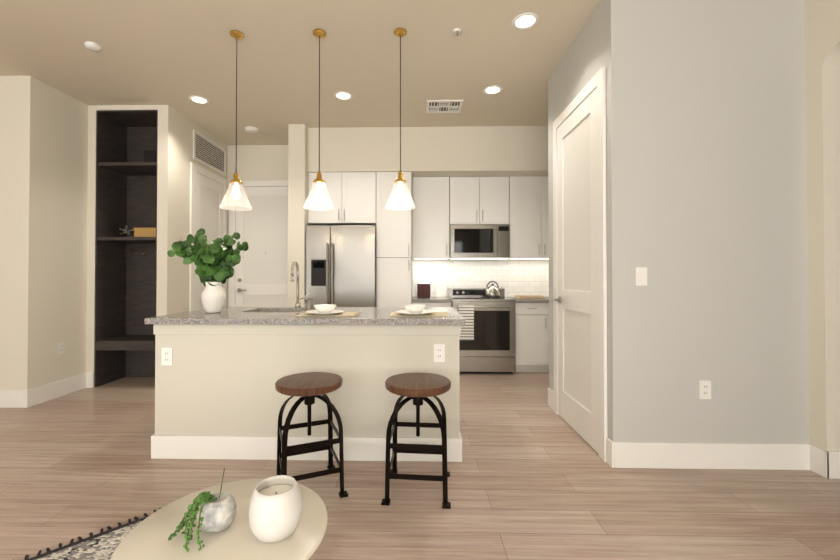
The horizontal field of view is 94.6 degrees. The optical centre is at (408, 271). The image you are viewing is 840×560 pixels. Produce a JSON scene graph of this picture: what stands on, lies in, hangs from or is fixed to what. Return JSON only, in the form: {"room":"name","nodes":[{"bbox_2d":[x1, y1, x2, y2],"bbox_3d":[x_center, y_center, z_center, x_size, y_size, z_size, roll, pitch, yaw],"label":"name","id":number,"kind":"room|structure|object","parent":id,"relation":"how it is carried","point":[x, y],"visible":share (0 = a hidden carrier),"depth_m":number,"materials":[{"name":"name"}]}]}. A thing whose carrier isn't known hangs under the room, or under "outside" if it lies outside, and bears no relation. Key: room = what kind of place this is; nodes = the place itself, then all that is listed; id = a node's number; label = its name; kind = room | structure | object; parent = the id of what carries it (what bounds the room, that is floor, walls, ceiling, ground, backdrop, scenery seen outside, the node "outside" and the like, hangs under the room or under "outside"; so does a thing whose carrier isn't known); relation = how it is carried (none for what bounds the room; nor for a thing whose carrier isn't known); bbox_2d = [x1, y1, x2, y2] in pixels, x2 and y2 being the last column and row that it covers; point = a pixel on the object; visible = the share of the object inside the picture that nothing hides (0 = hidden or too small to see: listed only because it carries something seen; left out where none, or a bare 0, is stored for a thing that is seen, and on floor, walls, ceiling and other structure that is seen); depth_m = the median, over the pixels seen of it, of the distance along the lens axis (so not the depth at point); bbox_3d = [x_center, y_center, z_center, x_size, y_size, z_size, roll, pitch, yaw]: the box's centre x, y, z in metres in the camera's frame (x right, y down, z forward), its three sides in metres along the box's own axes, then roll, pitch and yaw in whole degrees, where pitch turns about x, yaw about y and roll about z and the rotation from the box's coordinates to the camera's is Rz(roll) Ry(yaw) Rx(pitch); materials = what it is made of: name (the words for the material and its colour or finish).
{"room":"kitchen","nodes":[
{"label":"kitchen","id":0,"kind":"room"},
{"bbox_2d":[0,76,87,389],"bbox_3d":[-5.741,-0.253,6.376,4.630,3.050,5.530,0,-1,1],"label":"wall","id":1,"kind":"structure","parent":0,"point":[43,203],"depth_m":3.68,"materials":[{"name":"beige paint"}]},
{"bbox_2d":[58,342,64,354],"bbox_3d":[-3.474,0.766,3.880,0.006,0.116,0.072,0,-1,1],"label":"outlet","id":2,"kind":"object","parent":1,"relation":"attached to","point":[61,347],"visible":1,"depth_m":3.88,"materials":[{"name":"white plastic"}]},
{"bbox_2d":[0,373,839,478],"bbox_3d":[-0.611,1.116,-0.780,15.200,0.160,10.615,0,-1,1],"label":"baseboard","id":3,"kind":"structure","parent":1,"relation":"attached to","point":[750,456],"depth_m":2.42,"materials":[{"name":"white"}]},
{"bbox_2d":[86,105,226,387],"bbox_3d":[-2.980,-0.250,6.631,0.880,3.050,4.900,0,-1,1],"label":"wall","id":4,"kind":"structure","parent":0,"point":[175,145],"depth_m":4.20,"materials":[{"name":"beige paint"}]},
{"bbox_2d":[94,110,157,386],"bbox_3d":[-3.043,-0.248,4.408,0.676,2.998,0.443,0,-1,1],"label":"built-in shelving","id":5,"kind":"object","parent":4,"relation":"attached to","point":[125,294],"visible":0.6,"depth_m":4.51,"materials":[{"name":"brown wood"}]},
{"bbox_2d":[97,162,155,254],"bbox_3d":[-3.043,-0.691,4.408,0.648,0.985,0.424,0,-1,1],"label":"shelves","id":6,"kind":"object","parent":5,"relation":"attached to","point":[137,168],"visible":0.74,"depth_m":4.28,"materials":[{"name":"brown wood"}]},
{"bbox_2d":[119,225,133,236],"bbox_3d":[-3.169,-0.447,4.366,0.143,0.141,0.140,0,-1,1],"label":"figurine","id":7,"kind":"object","parent":6,"relation":"on","point":[126,231],"visible":0.94,"depth_m":4.35,"materials":[{"name":"grey metal"}]},
{"bbox_2d":[133,228,155,236],"bbox_3d":[-2.894,-0.430,4.370,0.280,0.108,0.190,0,-1,1],"label":"box","id":8,"kind":"object","parent":6,"relation":"on","point":[144,232],"visible":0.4,"depth_m":4.28,"materials":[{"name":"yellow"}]},
{"bbox_2d":[144,150,155,161],"bbox_3d":[-2.844,-1.265,4.368,0.170,0.158,0.160,0,-1,1],"label":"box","id":9,"kind":"object","parent":6,"relation":"on","point":[149,155],"visible":0.29,"depth_m":4.29,"materials":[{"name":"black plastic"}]},
{"bbox_2d":[189,162,227,310],"bbox_3d":[-2.543,-0.015,5.003,0.060,2.545,0.870,0,-1,1],"label":"door","id":10,"kind":"structure","parent":4,"relation":"in","point":[208,191],"depth_m":4.88,"materials":[{"name":"white wood"}]},
{"bbox_2d":[193,129,225,175],"bbox_3d":[-2.565,-1.522,5.035,0.016,0.360,0.780,0,-1,1],"label":"air vent","id":11,"kind":"object","parent":4,"relation":"in","point":[207,152],"visible":1,"depth_m":4.99,"materials":[{"name":"white metal"}]},
{"bbox_2d":[227,145,287,306],"bbox_3d":[-0.118,-0.262,5.518,4.890,3.050,0.200,0,-1,1],"label":"wall","id":12,"kind":"structure","parent":0,"point":[262,162],"depth_m":5.47,"materials":[{"name":"beige paint"}]},
{"bbox_2d":[229,180,287,306],"bbox_3d":[-2.006,-0.011,5.425,1.030,2.545,0.060,0,-1,1],"label":"entry door","id":13,"kind":"structure","parent":12,"relation":"in","point":[259,278],"depth_m":5.45,"materials":[{"name":"white wood"}]},
{"bbox_2d":[308,172,375,225],"bbox_3d":[-0.823,-0.920,5.123,0.850,0.638,0.631,0,-1,1],"label":"upper cabinet","id":14,"kind":"object","parent":12,"relation":"attached to","point":[352,195],"visible":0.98,"depth_m":4.84,"materials":[{"name":"white wood"}]},
{"bbox_2d":[412,177,448,259],"bbox_3d":[0.297,-0.700,5.221,0.489,1.076,0.381,0,-1,1],"label":"upper cabinet","id":15,"kind":"object","parent":12,"relation":"attached to","point":[430,221],"visible":1,"depth_m":5.07,"materials":[{"name":"white wood"}]},
{"bbox_2d":[449,177,508,225],"bbox_3d":[0.931,-0.927,5.210,0.771,0.623,0.381,0,-1,1],"label":"upper cabinet","id":16,"kind":"object","parent":12,"relation":"attached to","point":[478,200],"visible":1,"depth_m":5.06,"materials":[{"name":"white wood"}]},
{"bbox_2d":[449,224,509,258],"bbox_3d":[0.930,-0.387,5.179,0.767,0.443,0.431,0,-1,1],"label":"microwave","id":17,"kind":"object","parent":16,"relation":"attached to","point":[480,241],"visible":1,"depth_m":4.99,"materials":[{"name":"silver metal"}]},
{"bbox_2d":[412,259,548,296],"bbox_3d":[1.098,0.089,5.381,2.088,0.516,0.012,0,-1,1],"label":"tile backsplash","id":18,"kind":"structure","parent":12,"relation":"attached to","point":[513,277],"depth_m":5.38,"materials":[{"name":"white tile"}]},
{"bbox_2d":[508,176,548,258],"bbox_3d":[1.728,-0.701,5.190,0.816,1.076,0.381,0,-1,1],"label":"upper cabinet","id":19,"kind":"object","parent":12,"relation":"attached to","point":[529,215],"visible":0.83,"depth_m":5.04,"materials":[{"name":"white wood"}]},
{"bbox_2d":[288,124,310,306],"bbox_3d":[-1.353,-0.267,5.075,0.200,3.050,0.740,0,-1,1],"label":"column","id":20,"kind":"structure","parent":0,"point":[297,181],"depth_m":4.71,"materials":[{"name":"beige paint"}]},
{"bbox_2d":[0,0,600,144],"bbox_3d":[-0.561,-1.879,1.544,15.400,0.100,15.200,0,-1,1],"label":"ceiling","id":21,"kind":"structure","parent":0,"point":[175,54],"depth_m":3.28,"materials":[{"name":"beige paint"}]},
{"bbox_2d":[84,41,100,51],"bbox_3d":[-2.527,-1.797,3.106,0.108,0.030,0.108,0,-1,1],"label":"smoke detector","id":22,"kind":"object","parent":21,"relation":"attached to","point":[93,46],"visible":0.98,"depth_m":3.08,"materials":[{"name":"white plastic"}]},
{"bbox_2d":[189,96,208,103],"bbox_3d":[-2.196,-1.799,4.069,0.190,0.006,0.190,0,-1,1],"label":"recessed light","id":23,"kind":"object","parent":21,"relation":"in","point":[198,100],"visible":1,"depth_m":4.07,"materials":[{"name":"white"}]},
{"bbox_2d":[220,30,250,210],"bbox_3d":[-1.310,-1.147,2.953,0.228,1.333,0.228,0,-1,1],"label":"pendant light","id":24,"kind":"object","parent":21,"relation":"hanging from","point":[235,180],"visible":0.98,"depth_m":2.94,"materials":[{"name":"white glass"}]},
{"bbox_2d":[245,126,258,132],"bbox_3d":[-1.968,-1.779,4.874,0.170,0.030,0.170,0,-1,1],"label":"smoke detector","id":25,"kind":"object","parent":21,"relation":"attached to","point":[249,129],"visible":1,"depth_m":4.84,"materials":[{"name":"white plastic"}]},
{"bbox_2d":[304,29,333,210],"bbox_3d":[-0.675,-1.147,2.939,0.228,1.333,0.228,0,-1,1],"label":"pendant light","id":26,"kind":"object","parent":21,"relation":"hanging from","point":[315,195],"visible":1,"depth_m":2.92,"materials":[{"name":"white glass"}]},
{"bbox_2d":[334,91,352,99],"bbox_3d":[-0.667,-1.800,3.976,0.190,0.006,0.190,0,-1,1],"label":"recessed light","id":27,"kind":"object","parent":21,"relation":"in","point":[341,95],"visible":1,"depth_m":3.97,"materials":[{"name":"white plastic"}]},
{"bbox_2d":[385,28,414,209],"bbox_3d":[-0.060,-1.147,2.925,0.228,1.333,0.228,0,-1,1],"label":"pendant light","id":28,"kind":"object","parent":21,"relation":"hanging from","point":[398,199],"visible":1,"depth_m":2.89,"materials":[{"name":"white glass"}]},
{"bbox_2d":[426,100,462,112],"bbox_3d":[0.388,-1.792,4.213,0.380,0.014,0.300,0,-1,1],"label":"ceiling vent","id":29,"kind":"object","parent":21,"relation":"in","point":[444,106],"visible":1,"depth_m":4.20,"materials":[{"name":"white metal"}]},
{"bbox_2d":[453,28,461,35],"bbox_3d":[0.370,-1.797,2.923,0.070,0.034,0.070,0,-1,1],"label":"sprinkler","id":30,"kind":"object","parent":21,"relation":"attached to","point":[456,31],"visible":1,"depth_m":2.92,"materials":[{"name":"white metal"}]},
{"bbox_2d":[483,85,502,94],"bbox_3d":[0.840,-1.802,3.853,0.190,0.006,0.190,0,-1,1],"label":"recessed light","id":31,"kind":"object","parent":21,"relation":"in","point":[492,90],"visible":1,"depth_m":3.85,"materials":[{"name":"white"}]},
{"bbox_2d":[512,13,538,29],"bbox_3d":[0.847,-1.812,2.812,0.190,0.006,0.190,0,-1,1],"label":"recessed light","id":32,"kind":"object","parent":21,"relation":"in","point":[525,21],"visible":1,"depth_m":2.81,"materials":[{"name":"white plastic"}]},
{"bbox_2d":[0,372,839,559],"bbox_3d":[-0.561,1.251,1.510,15.400,0.060,15.200,0,-1,1],"label":"floor","id":33,"kind":"structure","parent":0,"point":[534,475],"depth_m":2.15,"materials":[{"name":"brown wood"}]},
{"bbox_2d":[25,508,160,559],"bbox_3d":[-0.851,1.202,0.611,1.700,0.023,2.603,1,-1,-44],"label":"rug","id":34,"kind":"object","parent":33,"relation":"on","point":[101,545],"visible":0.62,"depth_m":1.70,"materials":[{"name":"fabric"}]},
{"bbox_2d":[110,478,327,559],"bbox_3d":[-0.557,1.001,1.203,0.600,0.408,0.600,0,-1,1],"label":"coffee table","id":35,"kind":"object","parent":34,"relation":"on","point":[148,536],"visible":0.67,"depth_m":1.16,"materials":[{"name":"beige wood"}]},
{"bbox_2d":[168,468,236,551],"bbox_3d":[-0.622,0.704,1.173,0.163,0.184,0.176,0,-1,1],"label":"succulent pot","id":36,"kind":"object","parent":35,"relation":"on","point":[217,512],"visible":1,"depth_m":1.17,"materials":[{"name":"green"}]},
{"bbox_2d":[248,475,302,542],"bbox_3d":[-0.403,0.723,1.181,0.158,0.146,0.158,0,-1,1],"label":"candle jar","id":37,"kind":"object","parent":35,"relation":"on","point":[275,509],"visible":1,"depth_m":1.13,"materials":[{"name":"white ceramic"}]},
{"bbox_2d":[151,325,461,461],"bbox_3d":[-0.665,0.792,2.933,2.045,0.888,0.800,0,-1,1],"label":"kitchen island","id":38,"kind":"object","parent":33,"relation":"on","point":[218,395],"depth_m":2.55,"materials":[{"name":"beige paint"}]},
{"bbox_2d":[161,348,172,364],"bbox_3d":[-1.598,0.562,2.566,0.072,0.116,0.006,0,-1,1],"label":"outlet","id":39,"kind":"object","parent":38,"relation":"attached to","point":[166,356],"visible":1,"depth_m":2.56,"materials":[{"name":"white plastic"}]},
{"bbox_2d":[145,307,464,324],"bbox_3d":[-0.662,0.326,2.938,2.068,0.040,0.910,0,-1,1],"label":"island countertop","id":40,"kind":"structure","parent":38,"relation":"on","point":[229,315],"depth_m":2.50,"materials":[{"name":"grey stone"}]},
{"bbox_2d":[167,228,248,312],"bbox_3d":[-1.457,-0.013,2.846,0.469,0.633,0.381,0,-1,1],"label":"vase","id":41,"kind":"object","parent":40,"relation":"on","point":[216,261],"visible":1,"depth_m":2.83,"materials":[{"name":"white ceramic"}]},
{"bbox_2d":[257,309,300,312],"bbox_3d":[-1.051,0.438,3.100,0.471,0.206,0.400,0,-1,1],"label":"sink","id":42,"kind":"object","parent":40,"relation":"in","point":[258,310],"depth_m":3.29,"materials":[{"name":"silver metal"}]},
{"bbox_2d":[289,261,308,308],"bbox_3d":[-0.913,0.110,3.266,0.130,0.398,0.192,0,-1,1],"label":"faucet","id":43,"kind":"object","parent":40,"relation":"on","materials":[{"name":"silver metal"}]},
{"bbox_2d":[304,298,313,310],"bbox_3d":[-0.764,0.255,2.976,0.072,0.100,0.072,0,-1,1],"label":"glass tumbler","id":44,"kind":"object","parent":40,"relation":"on","point":[305,303],"visible":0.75,"depth_m":2.96,"materials":[{"name":"clear glass"}]},
{"bbox_2d":[297,304,359,315],"bbox_3d":[-0.554,0.269,2.721,0.400,0.067,0.270,0,-1,1],"label":"place setting","id":45,"kind":"object","parent":40,"relation":"on","point":[325,310],"visible":1,"depth_m":2.67,"materials":[{"name":"white ceramic"}]},
{"bbox_2d":[390,304,448,316],"bbox_3d":[0.075,0.269,2.707,0.400,0.067,0.270,0,-1,1],"label":"place setting","id":46,"kind":"object","parent":40,"relation":"on","point":[414,310],"visible":1,"depth_m":2.65,"materials":[{"name":"white ceramic"}]},
{"bbox_2d":[434,344,444,361],"bbox_3d":[0.202,0.531,2.526,0.072,0.116,0.006,0,-1,1],"label":"outlet","id":47,"kind":"object","parent":38,"relation":"attached to","point":[439,352],"visible":1,"depth_m":2.52,"materials":[{"name":"white plastic"}]},
{"bbox_2d":[275,372,347,497],"bbox_3d":[-0.565,0.922,2.214,0.374,0.609,0.374,0,-1,-24],"label":"stool","id":48,"kind":"object","parent":33,"relation":"on","point":[307,388],"visible":0.88,"depth_m":2.14,"materials":[{"name":"brown metal"}]},
{"bbox_2d":[305,225,375,306],"bbox_3d":[-0.826,0.338,5.046,0.849,1.800,0.758,0,-1,1],"label":"fridge","id":49,"kind":"object","parent":33,"relation":"on","point":[340,265],"visible":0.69,"depth_m":4.73,"materials":[{"name":"silver metal"}]},
{"bbox_2d":[376,172,411,306],"bbox_3d":[-0.174,0.009,5.099,0.440,2.498,0.631,0,-1,1],"label":"pantry cabinet","id":50,"kind":"object","parent":33,"relation":"on","point":[393,258],"visible":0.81,"depth_m":4.83,"materials":[{"name":"white wood"}]},
{"bbox_2d":[381,372,450,508],"bbox_3d":[0.054,0.922,2.201,0.374,0.609,0.374,0,-1,7],"label":"stool","id":51,"kind":"object","parent":33,"relation":"on","point":[418,388],"visible":1,"depth_m":2.08,"materials":[{"name":"brown metal"}]},
{"bbox_2d":[412,297,451,306],"bbox_3d":[0.294,0.802,5.080,0.489,0.913,0.631,0,-1,1],"label":"base cabinet","id":52,"kind":"object","parent":33,"relation":"on","point":[437,302],"visible":0.15,"depth_m":4.80,"materials":[{"name":"white"}]},
{"bbox_2d":[417,283,429,297],"bbox_3d":[0.204,0.247,5.163,0.170,0.196,0.285,0,-1,1],"label":"toaster","id":53,"kind":"object","parent":52,"relation":"on","point":[423,290],"visible":1,"depth_m":5.04,"materials":[{"name":"red"}]},
{"bbox_2d":[436,283,446,296],"bbox_3d":[0.454,0.249,5.382,0.150,0.199,0.040,0,-1,1],"label":"board","id":54,"kind":"object","parent":52,"relation":"on","point":[441,289],"visible":0.98,"depth_m":5.37,"materials":[{"name":"white"}]},
{"bbox_2d":[448,288,515,373],"bbox_3d":[0.927,0.743,5.012,0.767,1.030,0.741,0,-1,1],"label":"range oven","id":55,"kind":"object","parent":33,"relation":"on","point":[487,340],"visible":0.79,"depth_m":4.70,"materials":[{"name":"silver metal"}]},
{"bbox_2d":[458,306,473,339],"bbox_3d":[0.696,0.617,4.667,0.180,0.414,0.038,0,-1,1],"label":"towel","id":56,"kind":"object","parent":55,"relation":"hanging from","point":[467,312],"depth_m":4.65,"materials":[{"name":"white fabric"}]},
{"bbox_2d":[485,281,502,297],"bbox_3d":[1.141,0.232,5.155,0.244,0.218,0.200,0,-1,1],"label":"kettle","id":57,"kind":"object","parent":55,"relation":"on","point":[492,291],"visible":0.98,"depth_m":5.09,"materials":[{"name":"silver metal"}]},
{"bbox_2d":[508,297,548,371],"bbox_3d":[1.725,0.801,5.049,0.816,0.913,0.631,0,-1,1],"label":"base cabinet","id":58,"kind":"object","parent":33,"relation":"on","point":[532,335],"visible":0.42,"depth_m":4.78,"materials":[{"name":"white wood"}]},
{"bbox_2d":[515,295,544,298],"bbox_3d":[1.577,0.329,5.050,0.320,0.030,0.250,0,-1,1],"label":"tray","id":59,"kind":"object","parent":58,"relation":"on","point":[529,296],"visible":1,"depth_m":4.93,"materials":[{"name":"beige wood"}]},
{"bbox_2d":[307,126,547,177],"bbox_3d":[0.443,-1.516,5.109,3.390,0.550,0.620,0,-1,1],"label":"soffit","id":60,"kind":"structure","parent":0,"point":[487,151],"depth_m":4.80,"materials":[{"name":"beige paint"}]},
{"bbox_2d":[548,0,809,443],"bbox_3d":[1.908,-0.288,3.033,1.210,3.050,1.180,0,-1,1],"label":"wall block","id":61,"kind":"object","parent":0,"point":[706,193],"visible":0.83,"depth_m":2.44,"materials":[{"name":"grey paint"}]},
{"bbox_2d":[553,67,607,461],"bbox_3d":[1.270,-0.049,2.985,0.060,2.570,0.930,0,-1,1],"label":"door","id":62,"kind":"structure","parent":61,"relation":"attached to","point":[579,272],"depth_m":2.88,"materials":[{"name":"white wood"}]},
{"bbox_2d":[636,267,646,285],"bbox_3d":[1.470,0.030,2.443,0.072,0.116,0.008,0,-1,1],"label":"light switch","id":63,"kind":"object","parent":61,"relation":"attached to","point":[641,276],"visible":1,"depth_m":2.44,"materials":[{"name":"white plastic"}]},
{"bbox_2d":[699,380,710,398],"bbox_3d":[1.860,0.740,2.428,0.072,0.116,0.006,0,-1,1],"label":"outlet","id":64,"kind":"object","parent":61,"relation":"attached to","point":[704,389],"visible":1,"depth_m":2.43,"materials":[{"name":"white plastic"}]},
{"bbox_2d":[805,0,839,450],"bbox_3d":[2.506,-0.340,-1.856,0.200,3.050,8.570,0,-1,1],"label":"wall","id":65,"kind":"structure","parent":0,"point":[822,43],"depth_m":2.34,"materials":[{"name":"beige paint"}]}
]}

